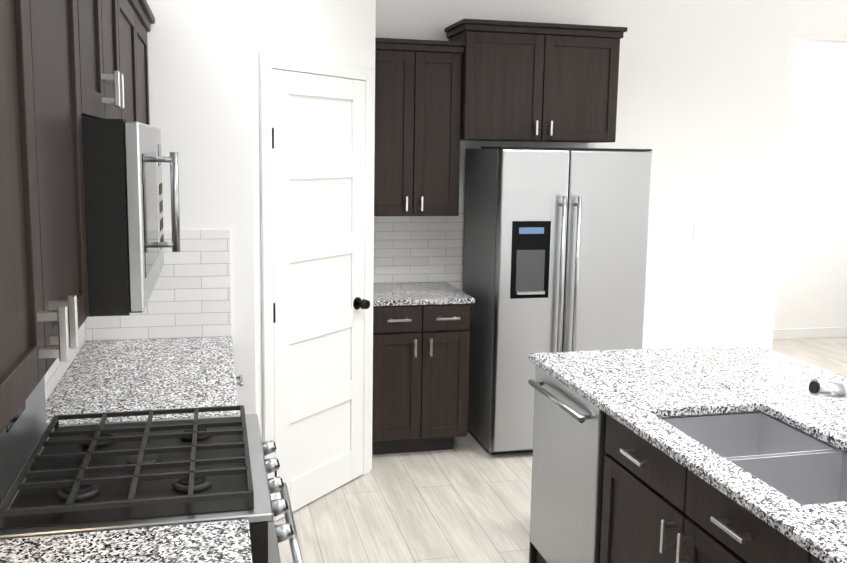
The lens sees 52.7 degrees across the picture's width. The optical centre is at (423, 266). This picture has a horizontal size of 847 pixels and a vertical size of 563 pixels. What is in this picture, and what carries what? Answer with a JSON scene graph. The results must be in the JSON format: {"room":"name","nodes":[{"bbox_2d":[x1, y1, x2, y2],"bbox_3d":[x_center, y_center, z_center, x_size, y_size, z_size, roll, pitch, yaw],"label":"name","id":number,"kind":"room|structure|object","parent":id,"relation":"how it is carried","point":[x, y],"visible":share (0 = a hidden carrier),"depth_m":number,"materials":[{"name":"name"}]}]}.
{"room":"kitchen","nodes":[
{"label":"kitchen","id":0,"kind":"room"},
{"bbox_2d":[85,0,375,468],"bbox_3d":[-0.942,-0.403,4.413,1.360,3.050,1.490,-1,8,-14],"label":"wall","id":1,"kind":"structure","parent":0,"point":[203,70],"depth_m":3.65,"materials":[{"name":"white paint"}]},
{"bbox_2d":[117,0,154,124],"bbox_3d":[-1.122,-0.506,2.967,0.331,0.875,1.172,-1,8,-14],"label":"upper cabinet","id":2,"kind":"object","parent":1,"relation":"attached to","point":[136,18],"visible":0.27,"depth_m":2.92,"materials":[{"name":"brown wood"}]},
{"bbox_2d":[85,229,230,340],"bbox_3d":[-1.133,0.077,3.656,0.599,0.469,0.008,-1,8,-14],"label":"tile backsplash","id":3,"kind":"structure","parent":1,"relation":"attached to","point":[190,296],"depth_m":3.68,"materials":[{"name":"white tile"}]},
{"bbox_2d":[259,51,373,520],"bbox_3d":[-0.468,0.100,4.131,0.084,2.145,0.840,6,9,31],"label":"pantry door","id":4,"kind":"structure","parent":1,"relation":"in","point":[316,170],"depth_m":4.11,"materials":[{"name":"white wood"}]},
{"bbox_2d":[275,337,846,562],"bbox_3d":[2.150,1.340,3.664,7.560,0.100,10.100,-1,8,-14],"label":"floor","id":5,"kind":"structure","parent":0,"point":[466,499],"depth_m":4.17,"materials":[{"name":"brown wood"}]},
{"bbox_2d":[0,519,251,562],"bbox_3d":[-0.569,1.089,1.459,0.644,0.915,0.955,-1,8,-14],"label":"countertop","id":6,"kind":"structure","parent":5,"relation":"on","point":[229,541],"depth_m":1.78,"materials":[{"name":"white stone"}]},
{"bbox_2d":[45,336,242,425],"bbox_3d":[-0.995,0.841,3.205,0.644,0.915,1.146,-1,8,-14],"label":"countertop","id":7,"kind":"structure","parent":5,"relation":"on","point":[136,375],"depth_m":3.04,"materials":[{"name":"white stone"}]},
{"bbox_2d":[0,377,302,562],"bbox_3d":[-0.713,0.834,2.280,0.742,1.190,0.752,-1,8,-14],"label":"range","id":8,"kind":"object","parent":5,"relation":"on","point":[56,478],"visible":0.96,"depth_m":2.10,"materials":[{"name":"black metal"}]},
{"bbox_2d":[372,282,474,454],"bbox_3d":[-0.066,0.597,5.081,0.578,0.915,0.644,-1,8,-14],"label":"base cabinet","id":9,"kind":"object","parent":5,"relation":"on","point":[421,337],"visible":0.96,"depth_m":4.81,"materials":[{"name":"brown wood"}]},
{"bbox_2d":[372,282,474,306],"bbox_3d":[-0.062,0.157,5.032,0.578,0.030,0.606,-1,8,-14],"label":"countertop","id":10,"kind":"structure","parent":9,"relation":"on","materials":[{"name":"stone"}]},
{"bbox_2d":[463,147,651,454],"bbox_3d":[0.771,0.176,5.128,0.895,1.762,0.757,-1,8,-14],"label":"refrigerator","id":11,"kind":"object","parent":5,"relation":"on","point":[555,250],"visible":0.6,"depth_m":4.80,"materials":[{"name":"grey metal"}]},
{"bbox_2d":[528,364,607,562],"bbox_3d":[0.847,0.870,3.315,0.652,0.885,0.721,-1,8,-14],"label":"dishwasher","id":12,"kind":"object","parent":5,"relation":"on","point":[570,460],"depth_m":3.21,"materials":[{"name":"silver metal"}]},
{"bbox_2d":[604,408,846,562],"bbox_3d":[1.043,0.985,2.511,0.652,0.885,1.111,-1,8,-14],"label":"base cabinet","id":13,"kind":"object","parent":5,"relation":"on","point":[737,453],"depth_m":2.53,"materials":[{"name":"brown wood"}]},
{"bbox_2d":[528,348,846,562],"bbox_3d":[0.988,0.535,2.432,0.561,0.034,2.416,-1,8,-14],"label":"countertop","id":14,"kind":"structure","parent":13,"relation":"on","point":[629,386],"depth_m":2.77,"materials":[{"name":"white stone"}]},
{"bbox_2d":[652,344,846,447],"bbox_3d":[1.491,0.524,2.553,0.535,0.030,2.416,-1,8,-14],"label":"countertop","id":15,"kind":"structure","parent":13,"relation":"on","point":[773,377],"depth_m":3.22,"materials":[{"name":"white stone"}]},
{"bbox_2d":[804,376,846,439],"bbox_3d":[1.243,0.367,2.494,0.253,0.289,0.065,-1,8,-14],"label":"faucet","id":16,"kind":"object","parent":15,"relation":"on","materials":[{"name":"silver metal"}]},
{"bbox_2d":[373,0,846,349],"bbox_3d":[2.280,-0.555,5.889,5.600,3.050,0.120,-1,8,-14],"label":"wall","id":17,"kind":"structure","parent":0,"point":[703,97],"depth_m":5.70,"materials":[{"name":"white paint"}]},
{"bbox_2d":[373,212,463,282],"bbox_3d":[-0.092,-0.119,5.306,0.698,0.438,0.008,-1,8,-14],"label":"tile backsplash","id":18,"kind":"structure","parent":17,"relation":"attached to","point":[418,249],"depth_m":5.32,"materials":[{"name":"white tile"}]},
{"bbox_2d":[374,38,465,215],"bbox_3d":[-0.087,-0.804,5.019,0.612,0.995,0.371,-1,8,-14],"label":"upper cabinet","id":19,"kind":"object","parent":17,"relation":"attached to","point":[417,126],"visible":0.9,"depth_m":4.89,"materials":[{"name":"brown wood"}]},
{"bbox_2d":[444,19,627,142],"bbox_3d":[0.659,-1.093,5.134,1.006,0.670,0.421,-1,8,-14],"label":"upper cabinet","id":20,"kind":"object","parent":17,"relation":"attached to","point":[537,82],"visible":1,"depth_m":4.97,"materials":[{"name":"brown wood"}]},
{"bbox_2d":[693,224,704,241],"bbox_3d":[1.862,-0.227,5.766,0.080,0.120,0.008,-1,8,-14],"label":"light switch","id":21,"kind":"object","parent":17,"relation":"attached to","point":[699,231],"visible":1,"depth_m":5.76,"materials":[{"name":"white plastic"}]},
{"bbox_2d":[773,41,846,328],"bbox_3d":[2.831,-0.817,7.846,3.600,3.050,0.120,-1,8,-14],"label":"wall","id":22,"kind":"structure","parent":0,"point":[811,289],"depth_m":7.99,"materials":[{"name":"white paint"}]},
{"bbox_2d":[773,327,846,339],"bbox_3d":[2.886,0.652,7.998,3.468,0.100,0.013,-1,8,-14],"label":"baseboard","id":23,"kind":"structure","parent":22,"relation":"attached to","point":[804,333],"depth_m":8.18,"materials":[{"name":"white wood"}]},
{"bbox_3d":[-1.011,-0.003,1.512,0.150,3.050,7.210,-1,8,-14],"label":"wall","id":24,"kind":"structure","parent":0,"visible":0},
{"bbox_2d":[0,0,88,433],"bbox_3d":[-0.701,-0.261,1.241,0.331,0.875,0.999,-1,8,-14],"label":"upper cabinet","id":25,"kind":"object","parent":24,"relation":"attached to","point":[44,306],"visible":1,"depth_m":1.28,"materials":[{"name":"brown wood"}]},
{"bbox_2d":[44,321,85,401],"bbox_3d":[-1.097,0.484,2.238,0.008,0.884,2.845,-1,8,-14],"label":"tile backsplash","id":26,"kind":"structure","parent":24,"relation":"attached to","point":[55,373],"depth_m":2.99,"materials":[{"name":"white tile"}]},
{"bbox_2d":[77,0,123,118],"bbox_3d":[-0.897,-0.658,2.024,0.331,0.610,0.812,-1,8,-14],"label":"upper cabinet","id":27,"kind":"object","parent":24,"relation":"attached to","point":[102,85],"visible":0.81,"depth_m":2.02,"materials":[{"name":"brown wood"}]},
{"bbox_2d":[82,118,179,316],"bbox_3d":[-0.841,-0.147,2.110,0.446,0.413,0.752,-1,8,-14],"label":"microwave","id":28,"kind":"object","parent":27,"relation":"attached to","point":[123,160],"visible":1,"depth_m":1.79,"materials":[{"name":"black metal"}]}
]}

